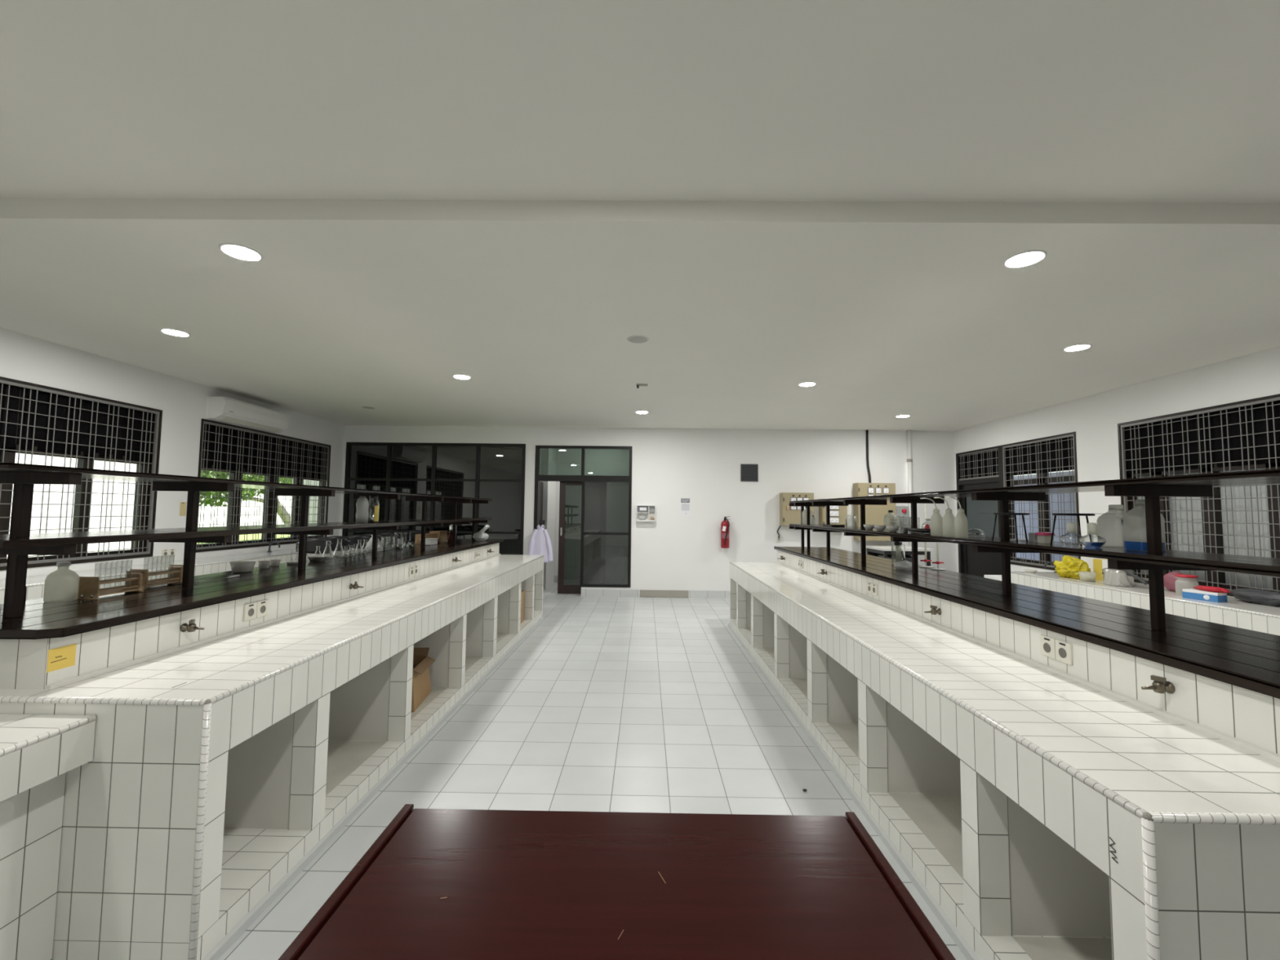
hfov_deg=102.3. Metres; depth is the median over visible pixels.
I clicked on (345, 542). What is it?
rack
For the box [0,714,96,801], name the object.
countertop
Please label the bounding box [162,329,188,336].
diffuser
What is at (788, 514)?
control panel
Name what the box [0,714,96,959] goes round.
tiled counter
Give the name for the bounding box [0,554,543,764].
island countertop
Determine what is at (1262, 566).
shelf
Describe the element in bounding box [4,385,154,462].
curtain
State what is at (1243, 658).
rack
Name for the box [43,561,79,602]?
plastic bottle
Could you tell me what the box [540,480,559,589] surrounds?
wall
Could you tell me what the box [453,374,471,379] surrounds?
recessed light
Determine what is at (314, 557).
bowl
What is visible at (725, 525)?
fire extinguisher
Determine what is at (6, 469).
shelf
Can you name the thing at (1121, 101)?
ceiling
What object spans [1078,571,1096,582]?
tub
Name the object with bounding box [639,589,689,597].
access panel
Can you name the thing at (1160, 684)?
tap
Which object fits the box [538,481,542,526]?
door
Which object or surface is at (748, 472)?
air vent
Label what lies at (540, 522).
coat hook
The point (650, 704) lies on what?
floor
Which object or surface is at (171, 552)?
double socket
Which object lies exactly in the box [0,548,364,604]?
countertop
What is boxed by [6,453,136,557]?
window blinds
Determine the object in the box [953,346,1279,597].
wall
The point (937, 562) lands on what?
burette
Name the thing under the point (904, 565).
plastic bag
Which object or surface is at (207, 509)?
wall
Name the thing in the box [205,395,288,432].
air conditioner
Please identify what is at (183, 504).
note
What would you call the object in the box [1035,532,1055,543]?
plastic jar
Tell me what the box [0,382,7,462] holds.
curtain
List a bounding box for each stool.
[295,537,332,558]
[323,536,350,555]
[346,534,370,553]
[360,533,384,551]
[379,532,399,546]
[391,530,411,547]
[404,529,421,546]
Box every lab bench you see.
[0,542,544,959]
[728,550,1279,959]
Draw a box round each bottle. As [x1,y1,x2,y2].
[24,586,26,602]
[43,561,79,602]
[355,494,368,522]
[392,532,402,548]
[447,529,452,542]
[810,515,815,524]
[920,497,942,536]
[933,497,954,537]
[944,496,968,537]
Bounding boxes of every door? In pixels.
[533,445,631,594]
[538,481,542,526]
[955,445,1001,577]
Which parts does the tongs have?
rod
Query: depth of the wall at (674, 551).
8.98 m
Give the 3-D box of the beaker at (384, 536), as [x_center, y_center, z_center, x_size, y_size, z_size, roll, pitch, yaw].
[-2.576,0.641,5.220,0.089,0.130,0.089,1,-3,1]
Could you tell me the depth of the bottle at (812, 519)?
6.32 m
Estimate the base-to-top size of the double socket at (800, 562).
0.085 m
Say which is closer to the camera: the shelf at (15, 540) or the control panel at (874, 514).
the shelf at (15, 540)
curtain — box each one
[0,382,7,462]
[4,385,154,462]
[201,423,326,479]
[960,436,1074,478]
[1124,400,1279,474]
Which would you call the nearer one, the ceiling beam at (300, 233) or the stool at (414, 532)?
the ceiling beam at (300, 233)
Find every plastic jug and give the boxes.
[883,510,898,529]
[1097,504,1126,547]
[1123,499,1166,551]
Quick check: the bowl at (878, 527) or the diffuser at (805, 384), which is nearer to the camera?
the bowl at (878, 527)
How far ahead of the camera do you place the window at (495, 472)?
9.06 m
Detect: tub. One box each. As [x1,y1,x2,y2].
[419,537,438,545]
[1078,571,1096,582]
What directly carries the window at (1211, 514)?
in the wall at (1095, 419)
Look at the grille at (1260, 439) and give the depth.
4.95 m
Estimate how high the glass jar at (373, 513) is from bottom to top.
0.225 m
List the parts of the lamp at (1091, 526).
lamp shade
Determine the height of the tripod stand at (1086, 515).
0.155 m
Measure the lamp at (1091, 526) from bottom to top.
0.115 m
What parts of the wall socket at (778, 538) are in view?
socket plate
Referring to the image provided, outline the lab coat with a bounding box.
[528,524,553,563]
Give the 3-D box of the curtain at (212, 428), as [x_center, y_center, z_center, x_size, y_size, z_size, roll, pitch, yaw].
[-5.299,-0.361,7.433,0.028,0.545,2.481,1,-3,1]
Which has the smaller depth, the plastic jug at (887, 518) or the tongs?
the tongs
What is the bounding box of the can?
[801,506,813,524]
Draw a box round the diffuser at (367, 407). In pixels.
[362,406,374,408]
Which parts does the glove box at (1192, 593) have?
white lid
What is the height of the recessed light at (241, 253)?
0.008 m
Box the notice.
[680,497,690,515]
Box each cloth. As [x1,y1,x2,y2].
[1192,585,1231,593]
[1229,588,1279,606]
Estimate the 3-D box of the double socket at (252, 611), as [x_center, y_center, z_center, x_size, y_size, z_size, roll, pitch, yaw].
[-2.003,0.679,2.691,0.012,0.085,0.160,1,-3,1]
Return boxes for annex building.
[289,478,319,537]
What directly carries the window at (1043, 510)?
in the wall at (1095, 419)
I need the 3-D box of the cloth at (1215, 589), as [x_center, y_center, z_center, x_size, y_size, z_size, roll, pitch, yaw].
[4.982,0.951,4.502,0.101,0.044,0.294,1,-3,1]
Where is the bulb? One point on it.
(926, 526)
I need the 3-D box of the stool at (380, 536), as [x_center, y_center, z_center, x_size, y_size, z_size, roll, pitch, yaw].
[-3.821,1.311,7.166,0.419,1.121,0.432,1,-3,1]
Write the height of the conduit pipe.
2.934 m
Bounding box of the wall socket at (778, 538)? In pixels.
[776,525,781,542]
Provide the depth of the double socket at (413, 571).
4.50 m
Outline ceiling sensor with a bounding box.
[635,383,647,388]
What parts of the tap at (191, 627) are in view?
handle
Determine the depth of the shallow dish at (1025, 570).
6.52 m
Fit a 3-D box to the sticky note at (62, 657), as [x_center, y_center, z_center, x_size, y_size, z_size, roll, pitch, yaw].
[-2.017,0.620,1.799,0.002,0.076,0.086,1,-3,1]
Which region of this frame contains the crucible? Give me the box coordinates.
[270,559,280,566]
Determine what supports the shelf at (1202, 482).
attached to the rack at (1243, 658)
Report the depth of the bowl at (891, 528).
4.03 m
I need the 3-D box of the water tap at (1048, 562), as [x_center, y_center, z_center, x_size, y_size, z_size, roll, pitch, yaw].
[5.224,1.106,6.549,0.172,0.142,0.060,1,-3,1]
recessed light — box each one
[160,328,190,337]
[218,242,262,261]
[361,405,375,408]
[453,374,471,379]
[626,335,648,343]
[635,410,648,413]
[798,382,816,386]
[895,414,909,417]
[1003,249,1047,267]
[1062,343,1091,351]
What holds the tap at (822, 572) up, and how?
attached to the lab bench at (1040, 806)
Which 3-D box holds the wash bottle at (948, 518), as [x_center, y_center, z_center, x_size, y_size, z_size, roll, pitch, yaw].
[1.922,0.235,3.274,0.161,0.251,0.072,1,-3,-8]
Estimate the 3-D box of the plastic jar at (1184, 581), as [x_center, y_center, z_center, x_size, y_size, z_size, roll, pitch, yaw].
[5.046,0.972,4.755,0.150,0.190,0.150,1,-3,1]
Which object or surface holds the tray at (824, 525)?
on the rack at (1243, 658)
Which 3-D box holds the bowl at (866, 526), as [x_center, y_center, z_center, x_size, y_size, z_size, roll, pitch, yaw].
[1.998,0.412,4.492,0.097,0.045,0.097,1,-3,1]
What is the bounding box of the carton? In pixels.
[1093,559,1107,581]
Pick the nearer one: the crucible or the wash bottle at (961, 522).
the wash bottle at (961, 522)
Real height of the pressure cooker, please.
0.215 m
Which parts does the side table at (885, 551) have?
panel, leg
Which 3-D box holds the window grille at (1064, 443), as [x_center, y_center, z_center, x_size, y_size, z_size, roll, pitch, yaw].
[5.498,-0.280,7.651,0.028,0.440,2.401,1,-3,1]
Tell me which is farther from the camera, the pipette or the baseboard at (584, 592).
the baseboard at (584, 592)
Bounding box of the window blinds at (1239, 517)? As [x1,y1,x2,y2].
[1137,467,1273,589]
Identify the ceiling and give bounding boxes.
[0,0,1279,431]
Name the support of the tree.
on the lawn
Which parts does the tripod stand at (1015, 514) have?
leg, leg, leg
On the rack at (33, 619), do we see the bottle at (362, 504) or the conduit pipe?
the bottle at (362, 504)
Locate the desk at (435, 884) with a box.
[278,804,955,959]
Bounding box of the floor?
[217,582,966,959]
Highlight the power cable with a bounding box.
[866,430,871,483]
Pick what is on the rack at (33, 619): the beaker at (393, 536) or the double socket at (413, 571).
the beaker at (393, 536)
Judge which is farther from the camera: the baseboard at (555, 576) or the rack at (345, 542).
the baseboard at (555, 576)
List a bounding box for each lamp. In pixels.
[1059,522,1084,548]
[1079,522,1106,550]
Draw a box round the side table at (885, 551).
[866,545,934,566]
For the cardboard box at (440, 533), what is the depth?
6.53 m
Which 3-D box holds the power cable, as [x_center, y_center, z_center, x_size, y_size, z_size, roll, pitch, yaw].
[3.975,-0.406,8.961,0.073,0.935,0.040,0,-4,17]
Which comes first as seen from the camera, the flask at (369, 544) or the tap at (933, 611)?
the tap at (933, 611)
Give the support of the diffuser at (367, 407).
attached to the recessed light at (362, 406)
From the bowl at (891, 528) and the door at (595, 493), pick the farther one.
the door at (595, 493)
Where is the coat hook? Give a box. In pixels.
[538,520,545,524]
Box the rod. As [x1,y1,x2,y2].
[171,574,231,584]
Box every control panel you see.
[779,492,813,525]
[818,498,847,525]
[853,482,896,541]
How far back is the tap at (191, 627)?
2.27 m
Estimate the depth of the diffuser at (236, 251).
2.74 m
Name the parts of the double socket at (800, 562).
socket plate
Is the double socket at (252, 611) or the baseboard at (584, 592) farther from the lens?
the baseboard at (584, 592)
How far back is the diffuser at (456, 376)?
5.68 m
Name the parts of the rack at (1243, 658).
post, post, post, post, post, post, post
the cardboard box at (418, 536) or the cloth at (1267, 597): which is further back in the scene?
the cardboard box at (418, 536)
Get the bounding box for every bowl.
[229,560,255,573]
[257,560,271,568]
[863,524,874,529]
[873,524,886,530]
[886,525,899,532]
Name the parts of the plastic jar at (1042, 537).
lid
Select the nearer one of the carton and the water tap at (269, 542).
the carton
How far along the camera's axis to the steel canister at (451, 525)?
6.82 m
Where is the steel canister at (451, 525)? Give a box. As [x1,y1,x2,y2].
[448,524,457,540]
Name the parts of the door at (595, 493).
pane, transom pane, pane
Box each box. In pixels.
[411,647,435,712]
[414,533,437,544]
[429,530,447,542]
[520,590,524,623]
[895,506,908,524]
[1027,532,1037,542]
[1182,588,1227,602]
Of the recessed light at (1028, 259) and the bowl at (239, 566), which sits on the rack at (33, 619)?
the bowl at (239, 566)
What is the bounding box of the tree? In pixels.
[199,470,292,524]
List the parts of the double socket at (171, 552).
socket plate, socket plate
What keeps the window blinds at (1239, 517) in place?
hanging from the window at (1211, 514)
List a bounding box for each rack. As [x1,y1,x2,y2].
[0,462,503,639]
[77,571,145,599]
[129,564,183,589]
[773,468,1279,698]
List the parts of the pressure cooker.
lid, long handle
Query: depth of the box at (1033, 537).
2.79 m
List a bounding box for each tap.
[180,618,204,631]
[266,541,279,551]
[349,581,364,589]
[452,556,461,561]
[817,568,826,574]
[924,604,941,614]
[1044,561,1057,573]
[1141,675,1175,693]
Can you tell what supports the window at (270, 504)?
in the wall at (23, 357)
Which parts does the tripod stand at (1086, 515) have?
leg, leg, leg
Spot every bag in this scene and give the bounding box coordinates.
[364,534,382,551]
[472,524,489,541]
[893,560,911,570]
[1053,555,1091,578]
[1163,571,1182,591]
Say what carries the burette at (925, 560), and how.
on the rack at (1243, 658)
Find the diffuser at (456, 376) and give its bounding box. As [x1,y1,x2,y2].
[453,375,469,378]
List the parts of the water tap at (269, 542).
spout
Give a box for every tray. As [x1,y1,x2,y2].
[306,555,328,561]
[822,524,844,527]
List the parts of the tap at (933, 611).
handle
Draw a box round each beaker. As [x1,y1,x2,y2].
[382,536,390,550]
[385,536,395,549]
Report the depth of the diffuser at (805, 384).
5.84 m
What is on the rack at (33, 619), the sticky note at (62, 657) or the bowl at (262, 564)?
the bowl at (262, 564)
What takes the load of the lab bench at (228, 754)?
on the floor
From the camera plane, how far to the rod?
2.96 m
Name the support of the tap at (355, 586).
attached to the lab bench at (228, 754)
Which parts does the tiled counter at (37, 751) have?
edge trim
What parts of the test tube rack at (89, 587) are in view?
rail, rail, rail, rail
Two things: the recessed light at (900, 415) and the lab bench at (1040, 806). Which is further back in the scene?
the recessed light at (900, 415)
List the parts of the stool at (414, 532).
backrest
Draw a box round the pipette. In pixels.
[177,574,239,586]
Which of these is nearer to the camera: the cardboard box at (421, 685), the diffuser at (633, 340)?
the cardboard box at (421, 685)
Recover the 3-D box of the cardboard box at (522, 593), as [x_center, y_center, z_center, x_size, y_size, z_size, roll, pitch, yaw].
[-1.604,1.546,6.267,0.340,0.371,0.280,1,-3,-2]
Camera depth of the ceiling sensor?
5.91 m
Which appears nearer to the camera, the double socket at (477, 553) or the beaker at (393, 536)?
the beaker at (393, 536)
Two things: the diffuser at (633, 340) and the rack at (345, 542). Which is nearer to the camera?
the diffuser at (633, 340)
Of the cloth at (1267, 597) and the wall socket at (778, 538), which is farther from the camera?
the wall socket at (778, 538)
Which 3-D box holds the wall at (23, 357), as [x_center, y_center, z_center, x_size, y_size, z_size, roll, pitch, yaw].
[-5.385,0.120,2.752,0.150,2.934,12.590,1,-3,1]
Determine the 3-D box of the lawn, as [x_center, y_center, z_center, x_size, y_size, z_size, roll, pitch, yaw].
[-32.692,2.609,20.239,54.210,0.150,80.000,1,-3,1]
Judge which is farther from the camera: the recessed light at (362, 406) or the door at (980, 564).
the door at (980, 564)
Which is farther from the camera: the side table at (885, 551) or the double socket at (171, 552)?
the side table at (885, 551)
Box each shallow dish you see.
[285,560,297,564]
[1024,568,1037,573]
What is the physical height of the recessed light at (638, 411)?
0.008 m
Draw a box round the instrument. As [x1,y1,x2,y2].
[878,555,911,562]
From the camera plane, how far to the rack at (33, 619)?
2.47 m
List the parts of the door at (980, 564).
pane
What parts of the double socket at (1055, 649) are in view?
socket plate, socket plate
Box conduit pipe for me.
[906,430,912,556]
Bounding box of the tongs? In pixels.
[903,527,930,535]
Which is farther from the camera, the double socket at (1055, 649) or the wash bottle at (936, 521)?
the wash bottle at (936, 521)
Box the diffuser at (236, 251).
[221,245,260,260]
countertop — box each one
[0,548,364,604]
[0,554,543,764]
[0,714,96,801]
[1010,571,1279,635]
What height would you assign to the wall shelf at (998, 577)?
0.634 m
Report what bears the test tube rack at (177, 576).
on the rack at (33, 619)
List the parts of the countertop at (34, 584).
edge trim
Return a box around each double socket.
[161,548,175,557]
[243,599,268,621]
[408,565,417,577]
[475,550,479,558]
[798,560,803,568]
[866,582,877,595]
[1040,634,1072,665]
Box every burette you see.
[919,490,933,568]
[931,507,945,570]
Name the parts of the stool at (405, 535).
backrest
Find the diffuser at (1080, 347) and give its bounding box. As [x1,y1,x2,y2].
[1064,345,1089,351]
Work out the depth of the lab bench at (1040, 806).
1.70 m
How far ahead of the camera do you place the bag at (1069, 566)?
5.98 m
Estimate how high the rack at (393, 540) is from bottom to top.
1.121 m
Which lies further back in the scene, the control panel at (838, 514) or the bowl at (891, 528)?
the control panel at (838, 514)
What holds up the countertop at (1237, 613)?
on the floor
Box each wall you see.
[0,327,344,579]
[198,490,291,527]
[339,425,957,597]
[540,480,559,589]
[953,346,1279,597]
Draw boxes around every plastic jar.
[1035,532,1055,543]
[1174,573,1199,595]
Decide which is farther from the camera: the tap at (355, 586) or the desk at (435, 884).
the tap at (355, 586)
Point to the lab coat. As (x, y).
(540, 543)
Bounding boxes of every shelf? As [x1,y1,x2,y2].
[0,462,492,501]
[0,517,491,548]
[789,468,1279,502]
[789,523,1279,577]
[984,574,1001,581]
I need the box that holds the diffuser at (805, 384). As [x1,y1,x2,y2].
[800,382,814,386]
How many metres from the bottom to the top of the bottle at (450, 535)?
0.155 m
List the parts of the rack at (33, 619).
post, post, post, post, post, post, post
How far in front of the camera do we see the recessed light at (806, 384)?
5.80 m
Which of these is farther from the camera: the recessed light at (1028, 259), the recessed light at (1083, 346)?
the recessed light at (1083, 346)
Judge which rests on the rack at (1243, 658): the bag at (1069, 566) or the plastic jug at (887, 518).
the plastic jug at (887, 518)
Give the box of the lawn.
[196,533,289,544]
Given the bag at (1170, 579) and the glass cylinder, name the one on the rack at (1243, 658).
the glass cylinder
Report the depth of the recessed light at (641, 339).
4.35 m
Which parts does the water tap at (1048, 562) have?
spout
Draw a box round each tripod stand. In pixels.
[985,512,1029,542]
[1049,513,1115,546]
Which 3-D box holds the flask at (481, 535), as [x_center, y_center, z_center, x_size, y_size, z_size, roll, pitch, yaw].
[-2.119,0.702,6.864,0.210,0.214,0.195,2,-4,-24]
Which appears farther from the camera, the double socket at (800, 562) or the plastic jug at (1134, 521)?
the double socket at (800, 562)
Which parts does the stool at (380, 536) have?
backrest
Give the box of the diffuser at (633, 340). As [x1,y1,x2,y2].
[628,337,647,342]
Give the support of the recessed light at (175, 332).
in the ceiling
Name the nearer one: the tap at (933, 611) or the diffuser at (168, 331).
the tap at (933, 611)
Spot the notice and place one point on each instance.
(685, 503)
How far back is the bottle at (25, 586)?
2.21 m
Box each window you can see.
[0,376,162,570]
[195,418,330,552]
[342,442,525,555]
[1000,431,1080,570]
[1117,393,1279,596]
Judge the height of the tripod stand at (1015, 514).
0.155 m
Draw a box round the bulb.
[924,524,929,528]
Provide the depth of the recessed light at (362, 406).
7.45 m
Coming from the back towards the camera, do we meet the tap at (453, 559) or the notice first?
the notice
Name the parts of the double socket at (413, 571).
socket plate, socket plate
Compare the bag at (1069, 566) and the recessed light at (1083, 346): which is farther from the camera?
the bag at (1069, 566)
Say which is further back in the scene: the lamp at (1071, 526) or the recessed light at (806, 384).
the recessed light at (806, 384)
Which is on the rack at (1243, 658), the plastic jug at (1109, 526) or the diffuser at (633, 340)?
the plastic jug at (1109, 526)
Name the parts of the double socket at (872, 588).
socket plate, socket plate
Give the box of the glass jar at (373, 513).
[368,495,379,522]
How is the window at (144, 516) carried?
in the wall at (23, 357)
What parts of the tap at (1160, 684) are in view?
handle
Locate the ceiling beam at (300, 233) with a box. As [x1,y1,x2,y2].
[0,198,1279,273]
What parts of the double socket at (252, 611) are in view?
socket plate, socket plate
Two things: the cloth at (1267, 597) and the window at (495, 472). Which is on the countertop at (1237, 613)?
the cloth at (1267, 597)
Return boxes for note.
[46,643,76,672]
[179,502,186,515]
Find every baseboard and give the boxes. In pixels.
[554,575,557,582]
[581,588,729,598]
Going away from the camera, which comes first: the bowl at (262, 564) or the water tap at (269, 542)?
the bowl at (262, 564)
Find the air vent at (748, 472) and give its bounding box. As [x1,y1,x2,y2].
[740,463,758,481]
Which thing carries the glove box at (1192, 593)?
on the countertop at (1237, 613)
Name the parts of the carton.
white panel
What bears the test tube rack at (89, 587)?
on the rack at (33, 619)
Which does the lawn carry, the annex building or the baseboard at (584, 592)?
the annex building
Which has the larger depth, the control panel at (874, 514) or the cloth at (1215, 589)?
the control panel at (874, 514)
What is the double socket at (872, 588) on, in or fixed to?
attached to the lab bench at (1040, 806)
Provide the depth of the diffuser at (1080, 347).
4.45 m
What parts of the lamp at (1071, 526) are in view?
lamp shade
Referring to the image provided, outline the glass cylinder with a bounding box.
[891,542,905,563]
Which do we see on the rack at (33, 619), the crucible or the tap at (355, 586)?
the crucible
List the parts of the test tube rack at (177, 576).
rail, rail, rail, rail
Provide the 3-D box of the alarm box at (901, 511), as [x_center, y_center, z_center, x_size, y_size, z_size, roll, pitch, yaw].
[4.482,0.611,8.845,0.220,0.330,0.150,1,-3,1]
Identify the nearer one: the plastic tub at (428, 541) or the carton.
the carton
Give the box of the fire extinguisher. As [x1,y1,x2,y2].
[720,515,729,548]
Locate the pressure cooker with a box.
[1102,567,1147,586]
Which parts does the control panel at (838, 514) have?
door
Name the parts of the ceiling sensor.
plate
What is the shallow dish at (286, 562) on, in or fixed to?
on the rack at (33, 619)

